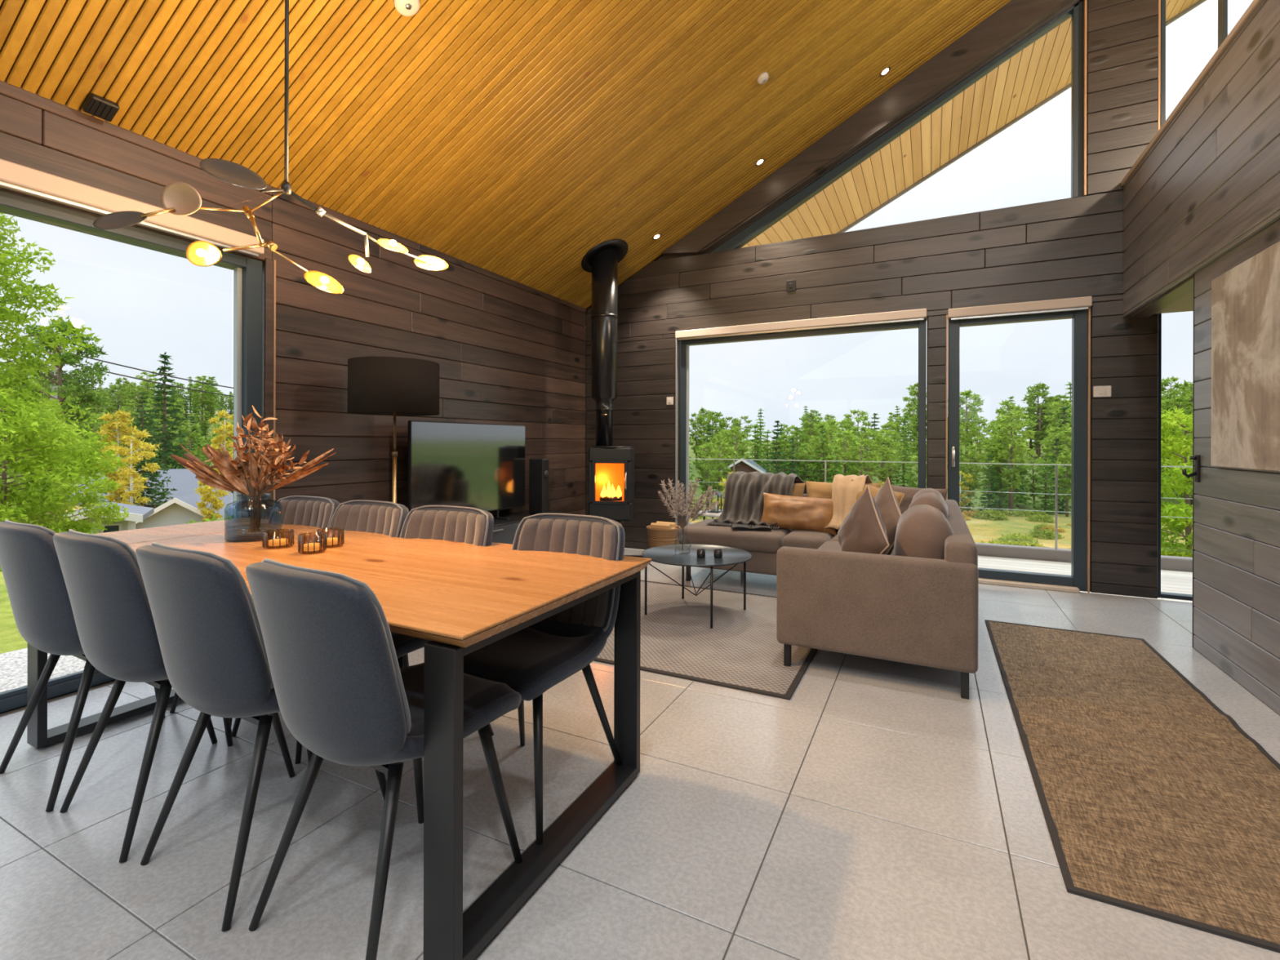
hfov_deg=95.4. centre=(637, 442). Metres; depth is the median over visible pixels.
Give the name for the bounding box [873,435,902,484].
spruce tree
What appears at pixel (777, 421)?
spruce tree
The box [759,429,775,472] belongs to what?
spruce tree
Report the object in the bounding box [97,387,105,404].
pine tree
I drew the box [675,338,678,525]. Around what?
trim
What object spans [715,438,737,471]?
pine tree
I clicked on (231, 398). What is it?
pine tree
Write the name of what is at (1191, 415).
pine tree
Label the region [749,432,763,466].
spruce tree
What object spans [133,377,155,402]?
pine tree
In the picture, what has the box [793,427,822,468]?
pine tree
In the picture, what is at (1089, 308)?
trim
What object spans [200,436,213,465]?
pine tree
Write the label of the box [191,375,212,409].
pine tree
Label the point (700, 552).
candle cup
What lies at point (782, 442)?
pine tree
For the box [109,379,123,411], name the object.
spruce tree
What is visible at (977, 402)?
pine tree
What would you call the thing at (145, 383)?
pine tree
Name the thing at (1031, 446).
spruce tree
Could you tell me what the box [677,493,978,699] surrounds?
sofa
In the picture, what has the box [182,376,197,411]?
spruce tree
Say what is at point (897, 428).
spruce tree
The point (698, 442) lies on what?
pine tree
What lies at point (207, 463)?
pine tree
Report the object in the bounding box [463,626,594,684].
seat cushion
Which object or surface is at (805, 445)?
pine tree
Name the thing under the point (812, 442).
spruce tree
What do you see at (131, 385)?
pine tree
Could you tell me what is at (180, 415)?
pine tree
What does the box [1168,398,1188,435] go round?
pine tree
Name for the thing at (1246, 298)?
painting
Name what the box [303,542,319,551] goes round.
candle
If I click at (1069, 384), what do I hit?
spruce tree
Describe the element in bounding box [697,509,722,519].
table
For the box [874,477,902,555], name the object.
cushion
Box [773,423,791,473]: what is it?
spruce tree
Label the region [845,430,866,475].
spruce tree
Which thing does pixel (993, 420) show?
pine tree
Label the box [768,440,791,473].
pine tree
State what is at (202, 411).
pine tree
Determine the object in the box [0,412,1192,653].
ground
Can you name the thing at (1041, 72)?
soffit
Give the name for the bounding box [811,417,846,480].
pine tree
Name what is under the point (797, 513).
cushion
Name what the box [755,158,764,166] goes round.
recessed light
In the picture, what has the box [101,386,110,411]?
pine tree
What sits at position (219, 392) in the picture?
pine tree
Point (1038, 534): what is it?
bush
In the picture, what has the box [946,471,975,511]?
birch tree
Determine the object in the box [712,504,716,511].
candle
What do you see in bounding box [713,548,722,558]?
candle cup
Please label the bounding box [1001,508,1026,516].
bush
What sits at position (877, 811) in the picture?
floor
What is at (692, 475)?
spruce tree
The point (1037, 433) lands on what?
pine tree
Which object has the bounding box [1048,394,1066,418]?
pine tree
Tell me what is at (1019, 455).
spruce tree
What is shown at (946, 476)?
trim
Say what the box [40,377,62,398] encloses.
pine tree
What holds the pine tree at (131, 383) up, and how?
on the ground
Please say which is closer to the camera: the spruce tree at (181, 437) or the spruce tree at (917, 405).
the spruce tree at (181, 437)
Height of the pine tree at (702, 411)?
8.428 m
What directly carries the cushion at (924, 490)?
on the sofa
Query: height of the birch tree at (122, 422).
5.743 m
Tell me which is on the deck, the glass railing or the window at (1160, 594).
the glass railing
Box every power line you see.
[62,351,233,388]
[75,364,233,396]
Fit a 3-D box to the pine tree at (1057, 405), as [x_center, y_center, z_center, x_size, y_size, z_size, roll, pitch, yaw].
[45.255,-0.159,61.679,3.248,9.255,4.113,0,0,-4]
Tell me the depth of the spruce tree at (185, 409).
69.49 m
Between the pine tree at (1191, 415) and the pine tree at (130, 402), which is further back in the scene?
the pine tree at (130, 402)
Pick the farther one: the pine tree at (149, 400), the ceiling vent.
the pine tree at (149, 400)
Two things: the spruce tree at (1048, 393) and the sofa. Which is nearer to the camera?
the sofa
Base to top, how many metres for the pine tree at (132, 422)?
6.744 m
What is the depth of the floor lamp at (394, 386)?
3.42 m
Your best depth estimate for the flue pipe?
5.58 m
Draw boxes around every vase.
[224,493,282,542]
[674,523,691,554]
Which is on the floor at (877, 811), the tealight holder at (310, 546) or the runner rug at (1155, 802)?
the runner rug at (1155, 802)
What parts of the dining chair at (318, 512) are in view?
leg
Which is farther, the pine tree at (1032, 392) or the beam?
the pine tree at (1032, 392)
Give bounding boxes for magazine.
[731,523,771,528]
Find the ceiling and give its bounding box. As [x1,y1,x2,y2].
[0,0,1011,311]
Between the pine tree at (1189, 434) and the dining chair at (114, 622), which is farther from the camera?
the pine tree at (1189, 434)
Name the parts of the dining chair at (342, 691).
leg, leg, leg, leg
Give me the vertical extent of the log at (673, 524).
0.074 m
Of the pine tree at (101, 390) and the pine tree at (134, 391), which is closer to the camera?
the pine tree at (134, 391)
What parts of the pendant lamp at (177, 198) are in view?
lamp shade, lamp shade, bulb, lamp shade, lamp shade, cord, lamp shade, bulb, lamp shade, bulb, lamp shade, bulb, bulb, lamp shade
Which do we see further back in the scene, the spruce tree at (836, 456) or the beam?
the spruce tree at (836, 456)
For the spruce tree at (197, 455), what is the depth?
44.03 m
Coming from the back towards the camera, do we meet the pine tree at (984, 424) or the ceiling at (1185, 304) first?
the pine tree at (984, 424)
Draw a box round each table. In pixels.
[26,517,651,959]
[641,544,751,628]
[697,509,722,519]
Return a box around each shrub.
[185,513,230,524]
[215,515,233,520]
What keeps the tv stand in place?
on the floor at (877, 811)
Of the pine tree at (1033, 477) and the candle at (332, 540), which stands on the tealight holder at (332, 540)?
the candle at (332, 540)
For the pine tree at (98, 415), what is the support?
on the ground
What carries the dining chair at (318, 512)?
on the floor at (877, 811)
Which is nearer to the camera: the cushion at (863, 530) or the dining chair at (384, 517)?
the dining chair at (384, 517)
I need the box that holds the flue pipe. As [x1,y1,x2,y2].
[581,239,628,445]
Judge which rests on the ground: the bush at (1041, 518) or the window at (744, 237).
the bush at (1041, 518)
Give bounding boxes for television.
[407,420,524,519]
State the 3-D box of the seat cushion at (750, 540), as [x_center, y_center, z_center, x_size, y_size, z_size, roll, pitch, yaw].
[0.865,0.774,4.934,0.860,0.168,0.730,0,0,27]
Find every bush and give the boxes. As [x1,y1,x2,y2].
[692,515,707,519]
[961,510,979,517]
[961,511,971,520]
[970,507,1009,520]
[979,537,997,543]
[994,532,1043,546]
[997,538,1025,546]
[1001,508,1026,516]
[1022,508,1051,516]
[1024,527,1064,539]
[1025,514,1057,523]
[1032,522,1053,529]
[1040,524,1066,533]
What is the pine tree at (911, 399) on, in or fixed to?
on the ground
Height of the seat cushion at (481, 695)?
0.054 m
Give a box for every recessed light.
[652,233,661,239]
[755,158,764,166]
[880,66,890,76]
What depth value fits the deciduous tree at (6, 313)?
10.07 m
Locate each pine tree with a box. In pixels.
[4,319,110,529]
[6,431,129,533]
[32,373,48,388]
[34,377,50,398]
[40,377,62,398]
[40,387,50,409]
[66,389,101,417]
[72,420,102,469]
[78,413,117,462]
[87,435,104,462]
[88,395,115,426]
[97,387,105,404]
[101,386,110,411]
[102,383,128,418]
[102,388,119,412]
[111,377,132,405]
[113,416,138,468]
[115,433,147,466]
[117,405,136,435]
[118,399,152,427]
[120,380,137,399]
[120,387,129,405]
[124,383,139,405]
[126,386,151,417]
[128,414,162,463]
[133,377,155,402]
[134,371,158,412]
[138,383,154,412]
[143,395,168,434]
[155,448,171,466]
[156,426,179,465]
[157,408,181,440]
[159,402,187,428]
[160,416,192,449]
[167,422,210,468]
[170,382,186,401]
[173,397,190,424]
[184,383,198,408]
[190,408,212,437]
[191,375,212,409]
[191,381,214,423]
[194,441,211,462]
[194,444,213,468]
[200,376,219,413]
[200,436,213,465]
[205,397,217,423]
[208,422,232,453]
[213,387,221,408]
[215,391,225,407]
[219,395,231,410]
[226,392,233,414]
[688,413,707,468]
[691,450,722,506]
[694,406,711,451]
[694,441,714,486]
[700,411,726,467]
[710,428,738,469]
[715,416,734,434]
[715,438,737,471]
[718,424,755,469]
[730,431,746,457]
[731,415,753,455]
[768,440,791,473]
[770,433,799,475]
[780,423,799,449]
[789,446,817,481]
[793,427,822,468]
[795,412,826,447]
[795,422,825,447]
[800,442,821,475]
[802,409,823,424]
[803,432,844,482]
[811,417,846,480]
[813,433,839,466]
[822,414,839,437]
[826,428,864,475]
[835,417,855,448]
[836,426,864,470]
[841,408,872,464]
[842,438,882,477]
[851,426,885,479]
[870,427,898,484]
[880,420,900,471]
[883,439,905,484]
[887,412,903,439]
[893,414,916,450]
[901,396,926,450]
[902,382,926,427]
[904,452,926,488]
[909,431,926,471]
[959,389,986,453]
[959,393,970,440]
[959,407,979,454]
[959,414,969,455]
[959,444,986,508]
[964,426,988,473]
[973,417,989,453]
[975,437,1017,508]
[982,419,996,448]
[983,431,1026,511]
[986,408,1038,511]
[987,442,1024,501]
[988,399,1038,448]
[1019,455,1048,510]
[1020,382,1057,459]
[1023,403,1053,458]
[1035,401,1061,447]
[1036,413,1057,446]
[1036,425,1071,503]
[1040,434,1055,482]
[1044,399,1071,433]
[1048,394,1062,408]
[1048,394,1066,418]
[1048,422,1071,490]
[1050,449,1071,516]
[1053,426,1071,494]
[1055,418,1071,448]
[1160,406,1192,557]
[1160,431,1181,494]
[1160,455,1177,493]
[1161,375,1186,402]
[1161,394,1192,473]
[1162,392,1188,413]
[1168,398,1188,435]
[1168,429,1192,505]
[1169,379,1192,413]
[1173,386,1192,410]
[1173,415,1192,441]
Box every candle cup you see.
[697,548,705,558]
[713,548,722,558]
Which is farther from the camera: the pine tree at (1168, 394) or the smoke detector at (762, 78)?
the pine tree at (1168, 394)
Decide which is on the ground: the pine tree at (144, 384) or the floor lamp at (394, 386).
the pine tree at (144, 384)
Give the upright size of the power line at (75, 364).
0.994 m
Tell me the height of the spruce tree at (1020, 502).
6.507 m
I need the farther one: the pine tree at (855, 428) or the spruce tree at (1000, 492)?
the pine tree at (855, 428)
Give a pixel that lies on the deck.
(1176, 572)
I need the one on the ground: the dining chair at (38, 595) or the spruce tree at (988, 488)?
the spruce tree at (988, 488)
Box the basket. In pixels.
[645,524,680,548]
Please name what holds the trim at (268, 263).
attached to the wall at (506, 351)
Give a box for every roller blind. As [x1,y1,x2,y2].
[0,159,264,257]
[675,308,926,340]
[947,296,1092,320]
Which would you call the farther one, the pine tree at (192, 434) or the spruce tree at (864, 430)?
the spruce tree at (864, 430)
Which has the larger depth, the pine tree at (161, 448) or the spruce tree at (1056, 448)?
the pine tree at (161, 448)
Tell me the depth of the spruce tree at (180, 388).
106.01 m
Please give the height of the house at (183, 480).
2.880 m
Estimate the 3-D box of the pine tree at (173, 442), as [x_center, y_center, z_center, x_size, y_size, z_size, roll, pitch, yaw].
[-43.599,1.245,53.962,2.410,5.412,2.322,0,0,-4]
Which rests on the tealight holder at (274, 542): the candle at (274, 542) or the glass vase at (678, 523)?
the candle at (274, 542)
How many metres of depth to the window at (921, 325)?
5.48 m
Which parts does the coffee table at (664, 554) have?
leg, leg, leg, leg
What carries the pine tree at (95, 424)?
on the ground
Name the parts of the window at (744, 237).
frame, frame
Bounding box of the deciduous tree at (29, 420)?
[0,389,129,533]
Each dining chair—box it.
[0,519,217,811]
[53,528,295,862]
[135,542,386,931]
[169,495,340,726]
[231,499,408,764]
[245,558,522,959]
[307,505,493,764]
[463,513,625,844]
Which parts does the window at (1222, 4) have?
frame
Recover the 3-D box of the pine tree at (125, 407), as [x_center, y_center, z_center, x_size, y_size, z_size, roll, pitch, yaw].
[-54.527,-1.397,62.169,2.043,5.293,2.292,0,0,-32]
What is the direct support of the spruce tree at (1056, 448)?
on the ground
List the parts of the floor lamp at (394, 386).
lamp shade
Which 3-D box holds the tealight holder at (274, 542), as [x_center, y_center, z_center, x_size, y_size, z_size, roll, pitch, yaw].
[-1.359,0.365,2.203,0.103,0.062,0.101,0,0,27]
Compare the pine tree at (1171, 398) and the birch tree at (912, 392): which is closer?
the pine tree at (1171, 398)
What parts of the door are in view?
handle plate, handle, frame, frame, frame, frame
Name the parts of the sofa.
leg, leg, arm, backrest, leg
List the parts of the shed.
pane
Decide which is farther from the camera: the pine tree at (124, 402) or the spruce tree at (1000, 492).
the pine tree at (124, 402)
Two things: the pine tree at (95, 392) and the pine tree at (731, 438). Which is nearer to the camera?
the pine tree at (731, 438)
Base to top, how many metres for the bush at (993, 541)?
0.986 m
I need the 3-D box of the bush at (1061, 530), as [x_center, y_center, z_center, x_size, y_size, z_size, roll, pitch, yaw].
[23.907,5.045,33.572,1.475,0.571,1.322,0,0,-26]
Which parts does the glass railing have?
post, post, rail, post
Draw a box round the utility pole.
[46,350,57,515]
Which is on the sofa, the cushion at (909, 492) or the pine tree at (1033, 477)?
the cushion at (909, 492)
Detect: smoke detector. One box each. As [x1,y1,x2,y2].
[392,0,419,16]
[756,71,768,84]
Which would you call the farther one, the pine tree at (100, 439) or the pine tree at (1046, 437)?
the pine tree at (1046, 437)
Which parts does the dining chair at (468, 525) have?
leg, leg, leg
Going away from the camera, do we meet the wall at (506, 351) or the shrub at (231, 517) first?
the wall at (506, 351)
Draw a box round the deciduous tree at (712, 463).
[700,436,736,510]
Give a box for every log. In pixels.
[650,522,671,528]
[656,520,676,528]
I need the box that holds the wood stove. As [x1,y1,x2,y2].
[588,445,643,557]
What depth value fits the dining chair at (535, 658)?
1.94 m
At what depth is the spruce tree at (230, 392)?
110.72 m
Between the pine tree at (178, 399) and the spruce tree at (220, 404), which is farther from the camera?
the spruce tree at (220, 404)
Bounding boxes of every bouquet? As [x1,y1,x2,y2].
[170,404,334,533]
[657,476,718,550]
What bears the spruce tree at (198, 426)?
on the ground
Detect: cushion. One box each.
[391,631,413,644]
[400,662,515,736]
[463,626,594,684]
[677,518,795,553]
[760,492,835,534]
[782,529,838,548]
[791,483,805,497]
[805,480,880,498]
[831,533,838,541]
[835,479,904,530]
[837,485,889,554]
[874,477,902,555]
[890,484,947,513]
[893,504,954,559]
[908,492,948,519]
[911,488,945,502]
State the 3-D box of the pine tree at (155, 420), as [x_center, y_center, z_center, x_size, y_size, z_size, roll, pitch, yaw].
[-43.058,0.893,51.153,2.386,6.797,3.021,0,0,25]
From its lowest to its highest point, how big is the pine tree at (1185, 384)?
10.156 m
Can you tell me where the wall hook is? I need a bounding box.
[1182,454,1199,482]
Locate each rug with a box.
[593,580,817,700]
[985,619,1279,952]
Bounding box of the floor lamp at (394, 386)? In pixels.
[347,356,439,502]
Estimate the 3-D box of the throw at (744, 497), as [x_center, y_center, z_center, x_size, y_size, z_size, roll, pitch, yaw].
[1.095,0.477,5.024,0.694,0.432,0.736,0,0,27]
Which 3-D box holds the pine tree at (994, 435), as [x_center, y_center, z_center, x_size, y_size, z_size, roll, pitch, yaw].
[27.894,2.524,44.292,2.993,7.079,2.820,0,0,24]
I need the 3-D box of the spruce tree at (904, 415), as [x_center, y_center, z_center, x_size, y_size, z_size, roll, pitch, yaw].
[35.170,-0.175,76.273,3.075,7.073,2.775,0,0,-1]
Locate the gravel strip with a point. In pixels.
(13, 664)
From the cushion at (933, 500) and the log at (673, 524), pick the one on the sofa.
the cushion at (933, 500)
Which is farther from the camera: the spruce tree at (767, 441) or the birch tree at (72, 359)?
the spruce tree at (767, 441)
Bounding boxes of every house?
[65,468,233,508]
[135,488,233,528]
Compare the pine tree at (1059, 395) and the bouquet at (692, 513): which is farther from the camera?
the pine tree at (1059, 395)
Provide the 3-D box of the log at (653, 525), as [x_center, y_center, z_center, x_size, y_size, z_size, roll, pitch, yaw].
[0.236,0.835,5.753,0.202,0.074,0.078,0,0,27]
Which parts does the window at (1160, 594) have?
frame, frame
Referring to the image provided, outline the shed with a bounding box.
[45,502,154,533]
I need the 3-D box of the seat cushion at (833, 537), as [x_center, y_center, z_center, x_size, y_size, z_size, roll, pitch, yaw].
[1.889,0.779,4.417,0.745,0.161,0.730,0,0,27]
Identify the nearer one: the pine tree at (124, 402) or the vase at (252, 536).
the vase at (252, 536)
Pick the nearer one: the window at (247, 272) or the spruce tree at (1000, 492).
the window at (247, 272)
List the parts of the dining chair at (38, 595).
leg, leg, leg, leg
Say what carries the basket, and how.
on the floor at (877, 811)
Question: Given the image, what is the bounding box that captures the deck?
[624,522,1192,602]
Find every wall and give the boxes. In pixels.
[0,79,587,519]
[586,0,1158,598]
[1120,0,1279,715]
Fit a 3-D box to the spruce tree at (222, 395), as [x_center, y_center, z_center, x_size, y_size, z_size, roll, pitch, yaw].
[-76.402,-6.774,107.171,1.914,4.340,1.727,0,0,-11]
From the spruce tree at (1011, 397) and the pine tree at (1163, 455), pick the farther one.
the spruce tree at (1011, 397)
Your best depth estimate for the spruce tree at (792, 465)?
37.96 m
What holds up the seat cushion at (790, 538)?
on the sofa
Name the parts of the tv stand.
drawer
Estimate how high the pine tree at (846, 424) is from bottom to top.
8.706 m
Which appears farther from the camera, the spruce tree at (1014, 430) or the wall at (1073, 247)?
the spruce tree at (1014, 430)
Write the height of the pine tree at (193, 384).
6.624 m
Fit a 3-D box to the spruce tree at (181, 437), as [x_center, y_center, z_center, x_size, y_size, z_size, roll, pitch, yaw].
[-35.776,2.044,45.870,2.293,5.845,2.541,0,0,37]
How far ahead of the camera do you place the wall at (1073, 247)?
4.82 m
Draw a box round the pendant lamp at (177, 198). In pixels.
[93,0,448,294]
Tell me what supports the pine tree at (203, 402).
on the ground
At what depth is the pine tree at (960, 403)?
92.04 m
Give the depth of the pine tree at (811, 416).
54.57 m
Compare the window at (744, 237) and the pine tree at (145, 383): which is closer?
the window at (744, 237)
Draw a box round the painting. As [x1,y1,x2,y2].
[1210,241,1279,471]
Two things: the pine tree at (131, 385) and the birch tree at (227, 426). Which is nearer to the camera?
the birch tree at (227, 426)
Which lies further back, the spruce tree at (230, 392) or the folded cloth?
the spruce tree at (230, 392)
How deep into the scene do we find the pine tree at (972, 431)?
65.47 m
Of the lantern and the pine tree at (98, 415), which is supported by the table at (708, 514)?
the lantern
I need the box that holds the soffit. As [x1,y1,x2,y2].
[741,0,1207,248]
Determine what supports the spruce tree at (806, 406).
on the ground
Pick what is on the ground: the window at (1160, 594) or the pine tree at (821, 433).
the pine tree at (821, 433)
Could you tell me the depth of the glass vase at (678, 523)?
3.93 m
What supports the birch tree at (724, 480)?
on the ground
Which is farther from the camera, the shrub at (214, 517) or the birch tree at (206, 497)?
the birch tree at (206, 497)
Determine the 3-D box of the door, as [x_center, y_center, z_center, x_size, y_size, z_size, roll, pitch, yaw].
[3.073,0.044,4.739,0.955,2.230,0.170,0,0,27]
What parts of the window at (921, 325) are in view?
frame, frame, frame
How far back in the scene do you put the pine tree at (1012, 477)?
40.71 m
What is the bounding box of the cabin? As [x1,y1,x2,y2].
[720,457,766,506]
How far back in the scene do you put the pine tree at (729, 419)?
76.88 m
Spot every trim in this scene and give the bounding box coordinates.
[263,257,273,519]
[272,259,275,507]
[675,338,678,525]
[945,314,947,499]
[1083,0,1087,195]
[1086,306,1090,592]
[1157,0,1160,131]
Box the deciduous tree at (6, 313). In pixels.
[0,212,102,509]
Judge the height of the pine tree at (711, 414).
8.723 m
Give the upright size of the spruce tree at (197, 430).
4.633 m
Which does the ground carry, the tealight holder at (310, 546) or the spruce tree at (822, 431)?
the spruce tree at (822, 431)
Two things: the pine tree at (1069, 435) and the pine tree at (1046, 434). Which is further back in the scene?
the pine tree at (1046, 434)
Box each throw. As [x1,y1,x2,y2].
[711,471,806,529]
[824,474,872,529]
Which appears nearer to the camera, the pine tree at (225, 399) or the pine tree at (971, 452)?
the pine tree at (971, 452)
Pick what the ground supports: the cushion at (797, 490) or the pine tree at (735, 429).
the pine tree at (735, 429)
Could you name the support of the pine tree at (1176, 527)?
on the ground
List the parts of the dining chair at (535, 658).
leg, leg, leg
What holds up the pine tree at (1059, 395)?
on the ground
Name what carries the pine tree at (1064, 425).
on the ground
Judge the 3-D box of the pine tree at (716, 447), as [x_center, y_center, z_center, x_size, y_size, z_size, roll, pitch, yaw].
[7.714,2.233,50.596,2.743,7.105,3.077,0,0,6]
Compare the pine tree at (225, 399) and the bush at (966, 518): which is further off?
the pine tree at (225, 399)
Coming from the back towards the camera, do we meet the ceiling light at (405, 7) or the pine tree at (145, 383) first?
the pine tree at (145, 383)
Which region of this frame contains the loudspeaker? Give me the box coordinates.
[528,458,548,514]
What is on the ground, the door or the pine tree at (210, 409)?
the pine tree at (210, 409)
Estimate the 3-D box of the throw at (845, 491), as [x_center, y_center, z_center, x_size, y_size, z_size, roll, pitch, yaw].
[1.753,0.466,4.716,0.263,0.412,0.674,0,0,39]
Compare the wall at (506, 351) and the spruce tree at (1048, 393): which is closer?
the wall at (506, 351)
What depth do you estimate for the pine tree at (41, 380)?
78.80 m
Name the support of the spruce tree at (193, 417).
on the ground
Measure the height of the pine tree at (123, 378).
6.728 m
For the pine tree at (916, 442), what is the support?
on the ground
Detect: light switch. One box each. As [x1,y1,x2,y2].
[666,396,673,404]
[1093,385,1111,397]
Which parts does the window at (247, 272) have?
frame, frame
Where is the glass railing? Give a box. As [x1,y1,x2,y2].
[688,457,1192,549]
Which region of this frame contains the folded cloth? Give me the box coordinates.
[706,519,751,525]
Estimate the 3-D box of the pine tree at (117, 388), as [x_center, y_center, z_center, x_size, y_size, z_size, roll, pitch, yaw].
[-70.948,-5.271,78.660,1.997,4.317,2.068,0,0,2]
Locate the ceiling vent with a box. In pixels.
[82,93,119,121]
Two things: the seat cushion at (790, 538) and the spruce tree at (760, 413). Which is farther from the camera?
the spruce tree at (760, 413)
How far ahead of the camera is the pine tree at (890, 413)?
94.63 m
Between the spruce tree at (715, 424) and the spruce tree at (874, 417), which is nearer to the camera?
the spruce tree at (874, 417)
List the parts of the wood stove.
door, plate, hearth plate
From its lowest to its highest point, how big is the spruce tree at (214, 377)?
6.517 m
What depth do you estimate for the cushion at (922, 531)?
2.88 m
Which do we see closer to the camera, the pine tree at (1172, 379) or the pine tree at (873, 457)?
the pine tree at (873, 457)
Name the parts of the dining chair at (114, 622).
leg, leg, leg, leg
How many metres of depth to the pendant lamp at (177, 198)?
2.09 m
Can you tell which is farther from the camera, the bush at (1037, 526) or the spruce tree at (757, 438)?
the spruce tree at (757, 438)
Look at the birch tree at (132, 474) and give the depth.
25.05 m
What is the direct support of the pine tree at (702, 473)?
on the ground
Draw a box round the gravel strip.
[0,648,85,692]
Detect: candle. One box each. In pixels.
[268,537,288,546]
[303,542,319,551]
[321,537,337,545]
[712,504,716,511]
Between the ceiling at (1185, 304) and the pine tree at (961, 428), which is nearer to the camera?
the ceiling at (1185, 304)
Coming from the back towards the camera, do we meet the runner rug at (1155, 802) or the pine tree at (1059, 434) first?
the pine tree at (1059, 434)
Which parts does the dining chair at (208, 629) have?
leg, leg, leg, leg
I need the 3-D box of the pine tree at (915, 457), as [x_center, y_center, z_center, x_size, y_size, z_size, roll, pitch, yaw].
[19.747,3.079,40.572,2.114,5.000,1.991,0,0,35]
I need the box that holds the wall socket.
[786,280,795,291]
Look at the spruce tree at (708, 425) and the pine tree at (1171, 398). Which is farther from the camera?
the pine tree at (1171, 398)
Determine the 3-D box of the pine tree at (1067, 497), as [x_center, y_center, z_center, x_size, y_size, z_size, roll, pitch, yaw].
[30.506,3.142,41.149,2.056,5.326,2.306,0,0,29]
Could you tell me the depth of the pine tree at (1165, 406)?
59.13 m
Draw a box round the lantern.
[707,488,723,513]
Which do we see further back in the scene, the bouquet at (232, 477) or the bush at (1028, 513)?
the bush at (1028, 513)
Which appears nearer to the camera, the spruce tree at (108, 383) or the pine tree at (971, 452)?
the pine tree at (971, 452)
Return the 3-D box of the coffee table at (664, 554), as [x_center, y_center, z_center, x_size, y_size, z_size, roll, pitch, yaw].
[0.397,0.949,3.921,0.736,0.400,0.736,0,0,35]
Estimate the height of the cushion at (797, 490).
0.372 m
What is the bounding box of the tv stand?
[491,510,562,544]
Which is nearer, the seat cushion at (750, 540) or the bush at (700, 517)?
the seat cushion at (750, 540)
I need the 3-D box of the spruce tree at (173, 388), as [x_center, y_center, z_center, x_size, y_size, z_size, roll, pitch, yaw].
[-72.445,-7.173,90.686,2.149,5.479,2.382,0,0,34]
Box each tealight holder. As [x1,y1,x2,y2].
[262,529,293,549]
[297,532,326,554]
[316,528,344,547]
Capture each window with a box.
[0,190,262,712]
[680,319,926,528]
[710,0,1083,253]
[1156,313,1192,600]
[1160,0,1227,128]
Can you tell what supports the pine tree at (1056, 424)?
on the ground
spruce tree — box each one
[102,382,117,413]
[103,391,177,507]
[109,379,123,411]
[137,351,193,469]
[151,382,163,409]
[165,378,178,408]
[170,432,191,468]
[174,383,183,410]
[175,382,186,413]
[181,395,193,437]
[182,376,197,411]
[186,415,199,458]
[186,415,203,448]
[187,391,200,421]
[191,427,201,453]
[192,426,202,455]
[193,441,204,462]
[199,411,213,444]
[204,376,219,410]
[206,387,219,422]
[211,395,230,427]
[219,395,226,411]
[226,391,233,414]
[688,452,697,512]
[697,424,718,484]
[712,411,719,434]
[746,423,763,464]
[748,408,771,462]
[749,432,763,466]
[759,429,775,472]
[764,430,788,474]
[768,420,787,470]
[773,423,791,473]
[784,425,809,483]
[785,436,799,475]
[798,447,809,480]
[800,405,808,430]
[805,423,833,482]
[806,441,817,481]
[826,444,843,482]
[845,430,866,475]
[856,430,875,480]
[865,413,881,475]
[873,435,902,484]
[892,405,902,442]
[892,425,915,486]
[895,413,916,464]
[907,403,926,455]
[959,448,975,511]
[963,441,980,486]
[974,454,1007,511]
[976,422,1024,512]
[1007,395,1020,434]
[1007,434,1032,507]
[1013,430,1031,489]
[1013,454,1028,501]
[1024,395,1044,457]
[1030,453,1062,514]
[1031,393,1048,441]
[1037,437,1071,514]
[1043,434,1053,474]
[1047,405,1071,479]
[1063,382,1071,417]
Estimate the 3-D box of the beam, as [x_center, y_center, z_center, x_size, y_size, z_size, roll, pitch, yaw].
[1.874,-2.865,5.315,3.580,1.889,0.110,0,0,27]
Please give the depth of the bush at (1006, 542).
27.91 m
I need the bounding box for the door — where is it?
[947,309,1087,592]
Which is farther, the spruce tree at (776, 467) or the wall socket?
the spruce tree at (776, 467)
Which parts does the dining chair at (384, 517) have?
leg, leg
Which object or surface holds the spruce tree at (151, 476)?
on the ground
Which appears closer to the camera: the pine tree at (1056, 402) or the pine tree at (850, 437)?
the pine tree at (850, 437)
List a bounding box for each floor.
[0,548,1279,959]
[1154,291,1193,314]
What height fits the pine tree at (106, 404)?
6.486 m
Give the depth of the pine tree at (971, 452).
43.40 m
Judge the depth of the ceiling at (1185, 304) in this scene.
4.08 m
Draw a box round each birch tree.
[96,409,147,502]
[111,429,161,506]
[194,468,231,521]
[207,408,233,492]
[712,471,733,510]
[877,480,884,488]
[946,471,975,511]
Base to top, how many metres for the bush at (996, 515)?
1.051 m
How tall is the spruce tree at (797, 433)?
7.032 m
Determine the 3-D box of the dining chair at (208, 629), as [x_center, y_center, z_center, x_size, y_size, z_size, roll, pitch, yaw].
[-1.046,0.705,1.661,0.463,0.887,0.551,0,0,30]
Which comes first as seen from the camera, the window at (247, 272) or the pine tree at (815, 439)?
the window at (247, 272)
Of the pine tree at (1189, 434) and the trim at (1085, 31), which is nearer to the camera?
the trim at (1085, 31)
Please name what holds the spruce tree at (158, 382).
on the ground
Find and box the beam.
[661,0,1075,255]
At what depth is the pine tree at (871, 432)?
49.05 m

